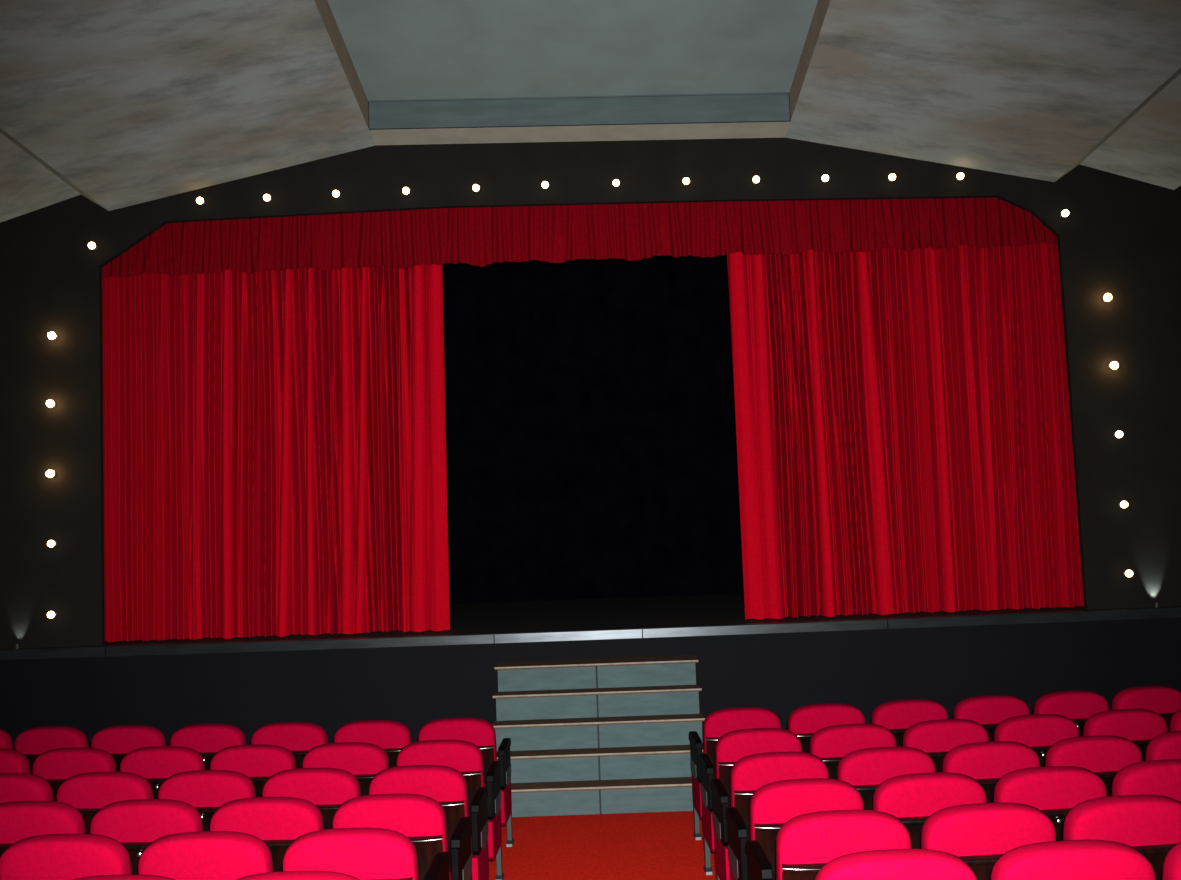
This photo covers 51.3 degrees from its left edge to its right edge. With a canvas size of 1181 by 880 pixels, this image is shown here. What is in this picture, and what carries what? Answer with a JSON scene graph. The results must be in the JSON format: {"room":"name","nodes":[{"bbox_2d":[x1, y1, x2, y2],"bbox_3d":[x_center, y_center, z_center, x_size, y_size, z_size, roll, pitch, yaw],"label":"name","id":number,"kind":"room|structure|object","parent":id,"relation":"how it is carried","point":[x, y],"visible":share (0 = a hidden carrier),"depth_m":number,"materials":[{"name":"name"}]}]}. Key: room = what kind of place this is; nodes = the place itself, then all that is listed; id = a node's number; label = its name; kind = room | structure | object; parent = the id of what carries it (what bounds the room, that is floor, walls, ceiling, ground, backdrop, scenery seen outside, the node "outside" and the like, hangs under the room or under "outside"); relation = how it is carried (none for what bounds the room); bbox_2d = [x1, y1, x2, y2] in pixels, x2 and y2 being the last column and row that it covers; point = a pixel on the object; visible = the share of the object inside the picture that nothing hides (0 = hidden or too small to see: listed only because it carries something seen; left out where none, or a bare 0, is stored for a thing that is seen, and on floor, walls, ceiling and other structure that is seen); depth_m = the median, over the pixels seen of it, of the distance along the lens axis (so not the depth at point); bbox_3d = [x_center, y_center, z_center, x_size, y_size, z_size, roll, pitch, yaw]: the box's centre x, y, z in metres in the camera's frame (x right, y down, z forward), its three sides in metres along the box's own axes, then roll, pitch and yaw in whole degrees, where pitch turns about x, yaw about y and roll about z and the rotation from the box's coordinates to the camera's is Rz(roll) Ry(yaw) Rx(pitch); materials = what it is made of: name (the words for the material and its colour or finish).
{"room":"auditorium","nodes":[
{"label":"auditorium","id":0,"kind":"room"},
{"bbox_2d":[0,128,106,209],"bbox_3d":[-5.431,-3.572,5.073,0.248,2.140,12.637,-3,-4,8],"label":"ceiling","id":1,"kind":"structure","parent":0,"point":[3,132],"depth_m":10.47,"materials":[{"name":"grey paint"}]},
{"bbox_2d":[314,0,368,128],"bbox_3d":[-2.130,-4.292,4.944,0.001,2.188,12.201,-2,-4,1],"label":"ceiling","id":2,"kind":"structure","parent":0,"point":[324,9],"depth_m":9.97,"materials":[{"name":"paint"}]},
{"bbox_2d":[327,0,817,100],"bbox_3d":[-0.170,-4.457,4.938,4.052,2.003,12.200,-2,-4,0],"label":"ceiling","id":3,"kind":"structure","parent":0,"point":[397,49],"depth_m":10.12,"materials":[{"name":"paint"}]},
{"bbox_2d":[369,92,789,128],"bbox_3d":[-0.103,-2.924,10.932,3.736,0.325,0.001,-2,-4,0],"label":"trim","id":4,"kind":"structure","parent":3,"relation":"attached to","point":[757,107],"depth_m":10.93,"materials":[{"name":"grey paint"}]},
{"bbox_2d":[369,122,789,144],"bbox_3d":[-0.096,-2.760,11.080,3.748,0.122,0.300,-2,-4,0],"label":"ceiling","id":5,"kind":"structure","parent":0,"point":[744,129],"depth_m":11.08,"materials":[{"name":"paint"}]},
{"bbox_2d":[0,101,1180,648],"bbox_3d":[-0.136,-1.187,11.147,13.200,6.200,0.060,-2,-4,0],"label":"wall","id":6,"kind":"structure","parent":0,"point":[1120,236],"depth_m":11.13,"materials":[{"name":"black paint"}]},
{"bbox_2d":[46,400,56,407],"bbox_3d":[-4.844,-0.325,11.047,0.064,0.064,0.103,-2,-4,0],"label":"bulb","id":7,"kind":"object","parent":6,"relation":"attached to","point":[49,403],"visible":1,"depth_m":11.01,"materials":[{"name":"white glass"}]},
{"bbox_2d":[46,470,56,476],"bbox_3d":[-4.825,0.301,11.001,0.064,0.064,0.103,-2,-4,0],"label":"bulb","id":8,"kind":"object","parent":6,"relation":"attached to","point":[49,473],"visible":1,"depth_m":10.96,"materials":[{"name":"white glass"}]},
{"bbox_2d":[47,611,57,617],"bbox_3d":[-4.777,1.549,10.910,0.064,0.064,0.103,-2,-4,0],"label":"bulb","id":9,"kind":"object","parent":6,"relation":"attached to","point":[52,614],"visible":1,"depth_m":10.88,"materials":[{"name":"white glass"}]},
{"bbox_2d":[47,540,57,546],"bbox_3d":[-4.796,0.923,10.956,0.064,0.064,0.103,-2,-4,0],"label":"bulb","id":10,"kind":"object","parent":6,"relation":"attached to","point":[51,543],"visible":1,"depth_m":10.92,"materials":[{"name":"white glass"}]},
{"bbox_2d":[48,332,58,339],"bbox_3d":[-4.850,-0.939,11.092,0.064,0.064,0.103,-2,-4,0],"label":"bulb","id":11,"kind":"object","parent":6,"relation":"attached to","point":[51,335],"visible":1,"depth_m":11.06,"materials":[{"name":"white glass"}]},
{"bbox_2d":[88,242,97,250],"bbox_3d":[-4.512,-1.758,11.148,0.064,0.064,0.103,-2,-4,0],"label":"bulb","id":12,"kind":"object","parent":6,"relation":"attached to","point":[91,245],"visible":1,"depth_m":11.11,"materials":[{"name":"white glass"}]},
{"bbox_2d":[196,197,205,205],"bbox_3d":[-3.540,-2.169,11.169,0.064,0.064,0.103,-2,-4,0],"label":"bulb","id":13,"kind":"object","parent":6,"relation":"attached to","point":[199,200],"visible":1,"depth_m":11.13,"materials":[{"name":"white glass"}]},
{"bbox_2d":[263,194,271,202],"bbox_3d":[-2.932,-2.195,11.165,0.064,0.064,0.103,-2,-4,0],"label":"bulb","id":14,"kind":"object","parent":6,"relation":"attached to","point":[267,198],"visible":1,"depth_m":11.13,"materials":[{"name":"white glass"}]},
{"bbox_2d":[332,190,340,198],"bbox_3d":[-2.305,-2.230,11.162,0.064,0.064,0.103,-2,-4,0],"label":"bulb","id":15,"kind":"object","parent":6,"relation":"attached to","point":[336,194],"visible":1,"depth_m":11.12,"materials":[{"name":"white glass"}]},
{"bbox_2d":[402,187,409,195],"bbox_3d":[-1.671,-2.256,11.157,0.064,0.064,0.103,-2,-4,0],"label":"bulb","id":16,"kind":"object","parent":6,"relation":"attached to","point":[406,191],"visible":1,"depth_m":11.12,"materials":[{"name":"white glass"}]},
{"bbox_2d":[473,184,479,192],"bbox_3d":[-1.036,-2.281,11.153,0.064,0.064,0.103,-2,-4,0],"label":"bulb","id":17,"kind":"object","parent":6,"relation":"attached to","point":[476,188],"visible":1,"depth_m":11.11,"materials":[{"name":"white glass"}]},
{"bbox_2d":[542,181,548,189],"bbox_3d":[-0.410,-2.308,11.149,0.064,0.064,0.103,-2,-4,0],"label":"bulb","id":18,"kind":"object","parent":6,"relation":"attached to","point":[545,185],"visible":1,"depth_m":11.11,"materials":[{"name":"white glass"}]},
{"bbox_2d":[102,198,1057,276],"bbox_3d":[-0.113,-1.944,11.278,9.300,0.673,0.137,-2,-4,0],"label":"curtain valance","id":19,"kind":"object","parent":6,"relation":"attached to","point":[475,236],"visible":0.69,"depth_m":11.30,"materials":[{"name":"red fabric"}]},
{"bbox_2d":[682,177,689,185],"bbox_3d":[0.866,-2.340,11.140,0.064,0.064,0.103,-2,-4,0],"label":"bulb","id":20,"kind":"object","parent":6,"relation":"attached to","point":[686,180],"visible":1,"depth_m":11.10,"materials":[{"name":"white glass"}]},
{"bbox_2d":[752,176,759,184],"bbox_3d":[1.498,-2.353,11.135,0.064,0.064,0.103,-2,-4,0],"label":"bulb","id":21,"kind":"object","parent":6,"relation":"attached to","point":[756,179],"visible":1,"depth_m":11.10,"materials":[{"name":"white glass"}]},
{"bbox_2d":[821,174,828,183],"bbox_3d":[2.121,-2.364,11.130,0.064,0.064,0.103,-2,-4,0],"label":"bulb","id":22,"kind":"object","parent":6,"relation":"attached to","point":[824,179],"visible":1,"depth_m":11.09,"materials":[{"name":"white glass"}]},
{"bbox_2d":[887,173,895,182],"bbox_3d":[2.724,-2.372,11.124,0.064,0.064,0.103,-2,-4,0],"label":"bulb","id":23,"kind":"object","parent":6,"relation":"attached to","point":[891,178],"visible":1,"depth_m":11.09,"materials":[{"name":"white glass"}]},
{"bbox_2d":[955,172,963,181],"bbox_3d":[3.338,-2.380,11.119,0.064,0.064,0.103,-2,-4,0],"label":"bulb","id":24,"kind":"object","parent":6,"relation":"attached to","point":[959,176],"visible":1,"depth_m":11.08,"materials":[{"name":"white glass"}]},
{"bbox_2d":[1059,210,1068,218],"bbox_3d":[4.273,-2.039,11.086,0.064,0.064,0.103,-2,-4,0],"label":"bulb","id":25,"kind":"object","parent":6,"relation":"attached to","point":[1064,213],"visible":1,"depth_m":11.05,"materials":[{"name":"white glass"}]},
{"bbox_2d":[1101,294,1111,301],"bbox_3d":[4.630,-1.276,11.027,0.064,0.064,0.103,-2,-4,0],"label":"bulb","id":26,"kind":"object","parent":6,"relation":"attached to","point":[1107,297],"visible":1,"depth_m":10.99,"materials":[{"name":"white glass"}]},
{"bbox_2d":[1108,362,1117,369],"bbox_3d":[4.668,-0.664,10.982,0.064,0.064,0.103,-2,-4,0],"label":"bulb","id":27,"kind":"object","parent":6,"relation":"attached to","point":[1113,365],"visible":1,"depth_m":10.95,"materials":[{"name":"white glass"}]},
{"bbox_2d":[1112,431,1122,437],"bbox_3d":[4.693,-0.049,10.937,0.064,0.064,0.103,-2,-4,0],"label":"bulb","id":28,"kind":"object","parent":6,"relation":"attached to","point":[1118,434],"visible":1,"depth_m":10.90,"materials":[{"name":"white glass"}]},
{"bbox_2d":[1117,501,1127,507],"bbox_3d":[4.718,0.571,10.892,0.064,0.064,0.103,-2,-4,0],"label":"bulb","id":29,"kind":"object","parent":6,"relation":"attached to","point":[1121,504],"visible":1,"depth_m":10.86,"materials":[{"name":"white glass"}]},
{"bbox_2d":[1122,570,1132,576],"bbox_3d":[4.742,1.177,10.848,0.064,0.064,0.103,-2,-4,0],"label":"bulb","id":30,"kind":"object","parent":6,"relation":"attached to","point":[1127,573],"visible":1,"depth_m":10.81,"materials":[{"name":"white glass"}]},
{"bbox_2d":[0,0,1180,222],"bbox_3d":[-0.273,-3.785,5.040,18.240,2.800,12.500,-2,-4,0],"label":"ceiling","id":31,"kind":"structure","parent":0,"point":[132,102],"depth_m":9.81,"materials":[{"name":"paint"}]},
{"bbox_2d":[0,618,1180,749],"bbox_3d":[-0.008,2.302,10.707,13.200,1.271,0.240,-2,-4,0],"label":"wall","id":32,"kind":"structure","parent":0,"point":[413,687],"depth_m":10.65,"materials":[{"name":"black paint"}]},
{"bbox_2d":[0,646,105,659],"bbox_3d":[-5.427,1.899,10.822,2.399,0.092,0.058,-2,-4,4],"label":"trim","id":33,"kind":"structure","parent":32,"relation":"attached to","point":[95,651],"depth_m":10.75,"materials":[{"name":"grey metal"}]},
{"bbox_2d":[106,633,493,656],"bbox_3d":[-2.530,1.782,10.681,3.395,0.092,0.066,-2,-4,2],"label":"trim","id":34,"kind":"structure","parent":32,"relation":"attached to","point":[479,638],"depth_m":10.65,"materials":[{"name":"silver metal"}]},
{"bbox_2d":[494,628,641,643],"bbox_3d":[-0.192,1.692,10.624,1.272,0.092,0.054,-2,-4,0],"label":"trim","id":35,"kind":"structure","parent":32,"relation":"attached to","point":[618,633],"depth_m":10.60,"materials":[{"name":"silver metal"}]},
{"bbox_2d":[643,618,887,638],"bbox_3d":[1.507,1.629,10.627,2.113,0.092,0.056,-2,-4,-1],"label":"trim","id":36,"kind":"structure","parent":32,"relation":"attached to","point":[858,624],"depth_m":10.60,"materials":[{"name":"silver metal"}]},
{"bbox_2d":[887,607,1180,628],"bbox_3d":[4.566,1.523,10.718,4.000,0.092,0.072,-2,-4,-3],"label":"trim","id":37,"kind":"structure","parent":32,"relation":"attached to","point":[1161,612],"depth_m":10.65,"materials":[{"name":"grey metal"}]},
{"bbox_2d":[442,254,743,603],"bbox_3d":[-0.097,-0.963,15.612,13.000,6.000,0.100,-2,-4,0],"label":"wall","id":38,"kind":"structure","parent":0,"point":[591,440],"depth_m":15.55,"materials":[{"name":"black paint"}]},
{"bbox_2d":[471,811,715,879],"bbox_3d":[-0.071,1.730,4.487,13.200,1.421,13.200,-2,-4,0],"label":"floor","id":39,"kind":"structure","parent":0,"point":[649,845],"depth_m":8.12,"materials":[{"name":"red carpet"}]},
{"bbox_2d":[0,729,12,749],"bbox_3d":[-4.085,2.421,8.524,0.537,0.926,0.613,-3,-4,11],"label":"seat","id":40,"kind":"object","parent":39,"relation":"on","point":[6,742],"visible":0.11,"depth_m":8.28,"materials":[{"name":"red fabric"}]},
{"bbox_2d":[0,748,30,773],"bbox_3d":[-3.549,2.332,7.586,0.537,0.926,0.613,-3,-4,10],"label":"seat","id":41,"kind":"object","parent":39,"relation":"on","point":[11,761],"visible":0.11,"depth_m":7.32,"materials":[{"name":"red fabric"}]},
{"bbox_2d":[0,773,53,802],"bbox_3d":[-3.013,2.230,6.663,0.537,0.926,0.613,-3,-4,8],"label":"seat","id":42,"kind":"object","parent":39,"relation":"on","point":[13,786],"visible":0.21,"depth_m":6.41,"materials":[{"name":"red fabric"}]},
{"bbox_2d":[0,801,85,856],"bbox_3d":[-2.478,2.111,5.755,0.537,0.926,0.613,-3,-4,7],"label":"seat","id":43,"kind":"object","parent":39,"relation":"on","point":[19,820],"visible":0.26,"depth_m":5.51,"materials":[{"name":"red fabric"}]},
{"bbox_2d":[15,726,88,773],"bbox_3d":[-3.541,2.393,8.426,0.537,0.926,0.613,-3,-4,10],"label":"seat","id":44,"kind":"object","parent":39,"relation":"on","point":[33,742],"visible":0.26,"depth_m":8.19,"materials":[{"name":"red fabric"}]},
{"bbox_2d":[0,834,131,879],"bbox_3d":[-1.943,1.975,4.862,0.537,0.926,0.613,-3,-4,5],"label":"seat","id":45,"kind":"object","parent":39,"relation":"on","point":[49,856],"visible":0.9,"depth_m":4.62,"materials":[{"name":"red fabric"}]},
{"bbox_2d":[32,747,116,801],"bbox_3d":[-3.005,2.306,7.502,0.537,0.926,0.613,-3,-4,8],"label":"seat","id":46,"kind":"object","parent":39,"relation":"on","point":[57,765],"visible":0.27,"depth_m":7.26,"materials":[{"name":"red fabric"}]},
{"bbox_2d":[57,772,152,833],"bbox_3d":[-2.469,2.205,6.592,0.537,0.926,0.613,-3,-4,7],"label":"seat","id":47,"kind":"object","parent":39,"relation":"on","point":[89,792],"visible":0.24,"depth_m":6.35,"materials":[{"name":"red fabric"}]},
{"bbox_2d":[72,875,174,879],"bbox_3d":[-1.409,1.821,3.983,0.537,0.926,0.613,-2,-4,4],"label":"seat","id":48,"kind":"object","parent":39,"relation":"on","point":[99,877],"visible":1,"depth_m":3.79,"materials":[{"name":"red fabric"}]},
{"bbox_2d":[91,725,165,771],"bbox_3d":[-2.997,2.367,8.341,0.537,0.926,0.613,-3,-4,8],"label":"seat","id":49,"kind":"object","parent":39,"relation":"on","point":[120,740],"visible":0.18,"depth_m":8.10,"materials":[{"name":"red fabric"}]},
{"bbox_2d":[90,799,202,874],"bbox_3d":[-1.934,2.087,5.697,0.537,0.926,0.613,-3,-4,5],"label":"seat","id":50,"kind":"object","parent":39,"relation":"on","point":[135,824],"visible":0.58,"depth_m":5.45,"materials":[{"name":"red fabric"}]},
{"bbox_2d":[120,746,204,798],"bbox_3d":[-2.461,2.280,7.430,0.537,0.926,0.613,-3,-4,7],"label":"seat","id":51,"kind":"object","parent":39,"relation":"on","point":[156,764],"visible":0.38,"depth_m":7.18,"materials":[{"name":"red fabric"}]},
{"bbox_2d":[138,831,272,879],"bbox_3d":[-1.399,1.952,4.818,0.537,0.926,0.613,-2,-4,4],"label":"seat","id":52,"kind":"object","parent":39,"relation":"on","point":[201,855],"visible":0.79,"depth_m":4.57,"materials":[{"name":"red fabric"}]},
{"bbox_2d":[158,770,255,830],"bbox_3d":[-1.925,2.181,6.534,0.537,0.926,0.613,-3,-4,5],"label":"seat","id":53,"kind":"object","parent":39,"relation":"on","point":[207,791],"visible":0.37,"depth_m":6.29,"materials":[{"name":"red fabric"}]},
{"bbox_2d":[170,724,245,769],"bbox_3d":[-2.453,2.342,8.270,0.537,0.926,0.613,-3,-4,7],"label":"seat","id":54,"kind":"object","parent":39,"relation":"on","point":[206,739],"visible":0.23,"depth_m":8.02,"materials":[{"name":"red fabric"}]},
{"bbox_2d":[210,744,295,796],"bbox_3d":[-1.916,2.256,7.373,0.537,0.926,0.613,-3,-4,5],"label":"seat","id":55,"kind":"object","parent":39,"relation":"on","point":[259,762],"visible":0.23,"depth_m":7.12,"materials":[{"name":"red fabric"}]},
{"bbox_2d":[210,797,323,871],"bbox_3d":[-1.389,2.064,5.653,0.537,0.926,0.613,-2,-4,4],"label":"seat","id":56,"kind":"object","parent":39,"relation":"on","point":[277,821],"visible":0.42,"depth_m":5.40,"materials":[{"name":"red fabric"}]},
{"bbox_2d":[251,722,327,767],"bbox_3d":[-1.908,2.318,8.212,0.537,0.926,0.613,-3,-4,5],"label":"seat","id":57,"kind":"object","parent":39,"relation":"on","point":[299,738],"visible":0.26,"depth_m":7.96,"materials":[{"name":"red fabric"}]},
{"bbox_2d":[236,871,359,879],"bbox_3d":[-0.865,1.799,3.953,0.537,0.926,0.613,-2,-4,3],"label":"seat","id":58,"kind":"object","parent":39,"relation":"on","point":[282,875],"visible":1,"depth_m":3.75,"materials":[{"name":"red fabric"}]},
{"bbox_2d":[262,768,360,829],"bbox_3d":[-1.380,2.158,6.490,0.537,0.926,0.613,-2,-4,4],"label":"seat","id":59,"kind":"object","parent":39,"relation":"on","point":[326,788],"visible":0.25,"depth_m":6.24,"materials":[{"name":"red fabric"}]},
{"bbox_2d":[303,742,388,795],"bbox_3d":[-1.372,2.233,7.329,0.537,0.926,0.613,-2,-4,4],"label":"seat","id":60,"kind":"object","parent":39,"relation":"on","point":[364,761],"visible":0.28,"depth_m":7.08,"materials":[{"name":"red fabric"}]},
{"bbox_2d":[283,828,449,879],"bbox_3d":[-0.854,1.930,4.787,0.537,0.926,0.613,-2,-4,3],"label":"seat","id":61,"kind":"object","parent":39,"relation":"on","point":[360,853],"visible":0.96,"depth_m":4.54,"materials":[{"name":"red fabric"}]},
{"bbox_2d":[334,720,411,767],"bbox_3d":[-1.364,2.295,8.168,0.537,0.926,0.613,-2,-4,4],"label":"seat","id":62,"kind":"object","parent":39,"relation":"on","point":[392,736],"visible":0.21,"depth_m":7.92,"materials":[{"name":"red fabric"}]},
{"bbox_2d":[333,794,471,879],"bbox_3d":[-0.845,2.042,5.623,0.537,0.926,0.613,-2,-4,3],"label":"seat","id":63,"kind":"object","parent":39,"relation":"on","point":[421,818],"visible":0.6,"depth_m":5.37,"materials":[{"name":"red fabric"}]},
{"bbox_2d":[369,765,488,879],"bbox_3d":[-0.836,2.135,6.460,0.537,0.926,0.613,-2,-4,3],"label":"seat","id":64,"kind":"object","parent":39,"relation":"on","point":[447,785],"visible":0.47,"depth_m":6.21,"materials":[{"name":"red fabric"}]},
{"bbox_2d":[397,740,503,879],"bbox_3d":[-0.827,2.211,7.299,0.537,0.926,0.613,-2,-4,3],"label":"seat","id":65,"kind":"object","parent":39,"relation":"on","point":[466,757],"visible":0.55,"depth_m":7.06,"materials":[{"name":"red fabric"}]},
{"bbox_2d":[418,718,513,846],"bbox_3d":[-0.819,2.272,8.138,0.537,0.926,0.613,-2,-4,3],"label":"seat","id":66,"kind":"object","parent":39,"relation":"on","point":[479,732],"visible":0.44,"depth_m":7.90,"materials":[{"name":"fabric"}]},
{"bbox_2d":[492,655,704,816],"bbox_3d":[0.064,2.322,9.828,1.678,1.008,1.380,-2,-4,0],"label":"steps","id":67,"kind":"structure","parent":39,"relation":"on","point":[588,736],"depth_m":9.62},
{"bbox_2d":[689,707,780,839],"bbox_3d":[0.963,2.206,8.134,0.537,0.926,0.613,-2,-4,-2],"label":"seat","id":68,"kind":"object","parent":39,"relation":"on","point":[717,723],"visible":0.46,"depth_m":7.89,"materials":[{"name":"fabric"}]},
{"bbox_2d":[699,728,801,874],"bbox_3d":[0.955,2.145,7.295,0.537,0.926,0.613,-2,-4,-2],"label":"seat","id":69,"kind":"object","parent":39,"relation":"on","point":[732,746],"visible":0.44,"depth_m":7.05,"materials":[{"name":"red fabric"}]},
{"bbox_2d":[711,752,828,879],"bbox_3d":[0.946,2.069,6.457,0.537,0.926,0.613,-2,-4,-2],"label":"seat","id":70,"kind":"object","parent":39,"relation":"on","point":[752,772],"visible":0.44,"depth_m":6.21,"materials":[{"name":"red fabric"}]},
{"bbox_2d":[726,778,863,879],"bbox_3d":[0.937,1.976,5.619,0.537,0.926,0.613,-2,-4,-2],"label":"seat","id":71,"kind":"object","parent":39,"relation":"on","point":[773,804],"visible":0.55,"depth_m":5.37,"materials":[{"name":"red fabric"}]},
{"bbox_2d":[788,703,864,752],"bbox_3d":[1.508,2.188,8.162,0.537,0.926,0.613,-2,-4,-4],"label":"seat","id":72,"kind":"object","parent":39,"relation":"on","point":[804,721],"visible":0.23,"depth_m":7.91,"materials":[{"name":"red fabric"}]},
{"bbox_2d":[745,810,910,879],"bbox_3d":[0.927,1.864,4.784,0.537,0.926,0.613,-2,-4,-2],"label":"seat","id":73,"kind":"object","parent":39,"relation":"on","point":[805,843],"visible":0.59,"depth_m":4.53,"materials":[{"name":"red fabric"}]},
{"bbox_2d":[810,723,895,778],"bbox_3d":[1.500,2.127,7.323,0.537,0.926,0.613,-2,-4,-4],"label":"seat","id":74,"kind":"object","parent":39,"relation":"on","point":[830,744],"visible":0.28,"depth_m":7.07,"materials":[{"name":"red fabric"}]},
{"bbox_2d":[837,746,934,809],"bbox_3d":[1.491,2.051,6.484,0.537,0.926,0.613,-2,-4,-4],"label":"seat","id":75,"kind":"object","parent":39,"relation":"on","point":[865,769],"visible":0.23,"depth_m":6.23,"materials":[{"name":"red fabric"}]},
{"bbox_2d":[815,849,976,879],"bbox_3d":[0.917,1.733,3.949,0.537,0.926,0.613,-2,-4,-2],"label":"seat","id":76,"kind":"object","parent":39,"relation":"on","point":[890,864],"visible":1,"depth_m":3.70,"materials":[{"name":"red fabric"}]},
{"bbox_2d":[871,699,947,746],"bbox_3d":[2.053,2.171,8.204,0.537,0.926,0.613,-2,-4,-5],"label":"seat","id":77,"kind":"object","parent":39,"relation":"on","point":[897,716],"visible":0.32,"depth_m":7.95,"materials":[{"name":"red fabric"}]},
{"bbox_2d":[873,772,986,848],"bbox_3d":[1.482,1.958,5.647,0.537,0.926,0.613,-2,-4,-4],"label":"seat","id":78,"kind":"object","parent":39,"relation":"on","point":[911,798],"visible":0.38,"depth_m":5.40,"materials":[{"name":"red fabric"}]},
{"bbox_2d":[903,719,988,771],"bbox_3d":[2.045,2.110,7.364,0.537,0.926,0.613,-2,-4,-5],"label":"seat","id":79,"kind":"object","parent":39,"relation":"on","point":[935,738],"visible":0.23,"depth_m":7.11,"materials":[{"name":"red fabric"}]},
{"bbox_2d":[921,802,1055,879],"bbox_3d":[1.473,1.846,4.812,0.537,0.926,0.613,-2,-4,-4],"label":"seat","id":80,"kind":"object","parent":39,"relation":"on","point":[979,834],"visible":0.44,"depth_m":4.56,"materials":[{"name":"red fabric"}]},
{"bbox_2d":[942,741,1039,802],"bbox_3d":[2.037,2.034,6.526,0.537,0.926,0.613,-2,-4,-5],"label":"seat","id":81,"kind":"object","parent":39,"relation":"on","point":[986,763],"visible":0.25,"depth_m":6.28,"materials":[{"name":"red fabric"}]},
{"bbox_2d":[953,695,1029,741],"bbox_3d":[2.599,2.155,8.259,0.537,0.926,0.613,-2,-4,-7],"label":"seat","id":82,"kind":"object","parent":39,"relation":"on","point":[988,711],"visible":0.23,"depth_m":8.01,"materials":[{"name":"red fabric"}]},
{"bbox_2d":[994,714,1078,766],"bbox_3d":[2.591,2.094,7.420,0.537,0.926,0.613,-2,-4,-7],"label":"seat","id":83,"kind":"object","parent":39,"relation":"on","point":[1039,732],"visible":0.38,"depth_m":7.17,"materials":[{"name":"red fabric"}]},
{"bbox_2d":[994,766,1106,840],"bbox_3d":[2.028,1.941,5.689,0.537,0.926,0.613,-2,-4,-5],"label":"seat","id":84,"kind":"object","parent":39,"relation":"on","point":[1054,790],"visible":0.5,"depth_m":5.44,"materials":[{"name":"red fabric"}]},
{"bbox_2d":[1034,690,1108,736],"bbox_3d":[3.144,2.140,8.328,0.537,0.926,0.613,-2,-4,-8],"label":"seat","id":85,"kind":"object","parent":39,"relation":"on","point":[1078,706],"visible":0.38,"depth_m":8.08,"materials":[{"name":"red fabric"}]},
{"bbox_2d":[990,840,1155,879],"bbox_3d":[1.462,1.715,3.977,0.537,0.926,0.613,-2,-4,-4],"label":"seat","id":86,"kind":"object","parent":39,"relation":"on","point":[1066,859],"visible":0.92,"depth_m":3.73,"materials":[{"name":"red fabric"}]},
{"bbox_2d":[1045,735,1141,795],"bbox_3d":[2.582,2.018,6.581,0.537,0.926,0.613,-2,-4,-7],"label":"seat","id":87,"kind":"object","parent":39,"relation":"on","point":[1103,755],"visible":0.32,"depth_m":6.33,"materials":[{"name":"red fabric"}]},
{"bbox_2d":[1063,794,1180,879],"bbox_3d":[2.018,1.829,4.853,0.537,0.926,0.613,-2,-4,-5],"label":"seat","id":88,"kind":"object","parent":39,"relation":"on","point":[1149,824],"visible":0.5,"depth_m":4.61,"materials":[{"name":"red fabric"}]},
{"bbox_2d":[1083,709,1166,761],"bbox_3d":[3.136,2.079,7.489,0.537,0.926,0.613,-2,-4,-8],"label":"seat","id":89,"kind":"object","parent":39,"relation":"on","point":[1139,726],"visible":0.26,"depth_m":7.24,"materials":[{"name":"red fabric"}]},
{"bbox_2d":[1111,759,1180,801],"bbox_3d":[2.573,1.925,5.744,0.537,0.926,0.613,-2,-4,-7],"label":"seat","id":90,"kind":"object","parent":39,"relation":"on","point":[1153,777],"visible":0.21,"depth_m":5.49,"materials":[{"name":"red fabric"}]},
{"bbox_2d":[1112,686,1180,731],"bbox_3d":[3.690,2.126,8.411,0.537,0.926,0.613,-1,-4,-9],"label":"seat","id":91,"kind":"object","parent":39,"relation":"on","point":[1164,701],"visible":0.27,"depth_m":8.17,"materials":[{"name":"red fabric"}]},
{"bbox_2d":[1145,730,1180,760],"bbox_3d":[3.128,2.003,6.650,0.537,0.926,0.613,-2,-4,-8],"label":"seat","id":92,"kind":"object","parent":39,"relation":"on","point":[1167,745],"visible":0.22,"depth_m":6.39,"materials":[{"name":"red fabric"}]},
{"bbox_2d":[1162,842,1180,879],"bbox_3d":[2.007,1.698,4.019,0.537,0.926,0.613,-2,-4,-5],"label":"seat","id":93,"kind":"object","parent":39,"relation":"on","point":[1172,861],"visible":0.57,"depth_m":3.80,"materials":[{"name":"red fabric"}]},
{"bbox_2d":[1170,709,1180,731],"bbox_3d":[3.682,2.064,7.571,0.537,0.926,0.613,-1,-4,-9],"label":"seat","id":94,"kind":"object","parent":39,"relation":"on","point":[1175,723],"visible":0.11,"depth_m":7.33,"materials":[{"name":"red fabric"}]},
{"bbox_2d":[12,594,1180,648],"bbox_3d":[-0.011,1.820,13.058,13.200,0.001,4.890,-2,-4,0],"label":"floor","id":95,"kind":"structure","parent":0,"point":[716,609],"depth_m":11.84,"materials":[{"name":"black wood"}]},
{"bbox_2d":[102,264,449,641],"bbox_3d":[-3.079,-0.053,11.390,3.530,3.710,0.325,-2,-4,1],"label":"stage curtain","id":96,"kind":"object","parent":95,"relation":"on","point":[274,442],"visible":0.88,"depth_m":11.33,"materials":[{"name":"red fabric"}]},
{"bbox_2d":[727,242,1083,618],"bbox_3d":[3.038,-0.282,11.339,3.428,3.710,0.326,-2,-4,0],"label":"stage curtain","id":97,"kind":"object","parent":95,"relation":"on","point":[904,434],"visible":0.82,"depth_m":11.29,"materials":[{"name":"red fabric"}]},
{"bbox_2d":[789,0,829,120],"bbox_3d":[1.770,-4.362,4.912,0.001,2.188,12.201,-2,-4,0],"label":"ceiling","id":98,"kind":"structure","parent":0,"point":[818,18],"depth_m":10.02,"materials":[{"name":"paint"}]},
{"bbox_2d":[1056,68,1180,180],"bbox_3d":[5.041,-3.888,4.998,0.233,2.130,12.636,-2,-4,-7],"label":"ceiling","id":99,"kind":"structure","parent":0,"point":[1178,72],"depth_m":10.19,"materials":[{"name":"grey paint"}]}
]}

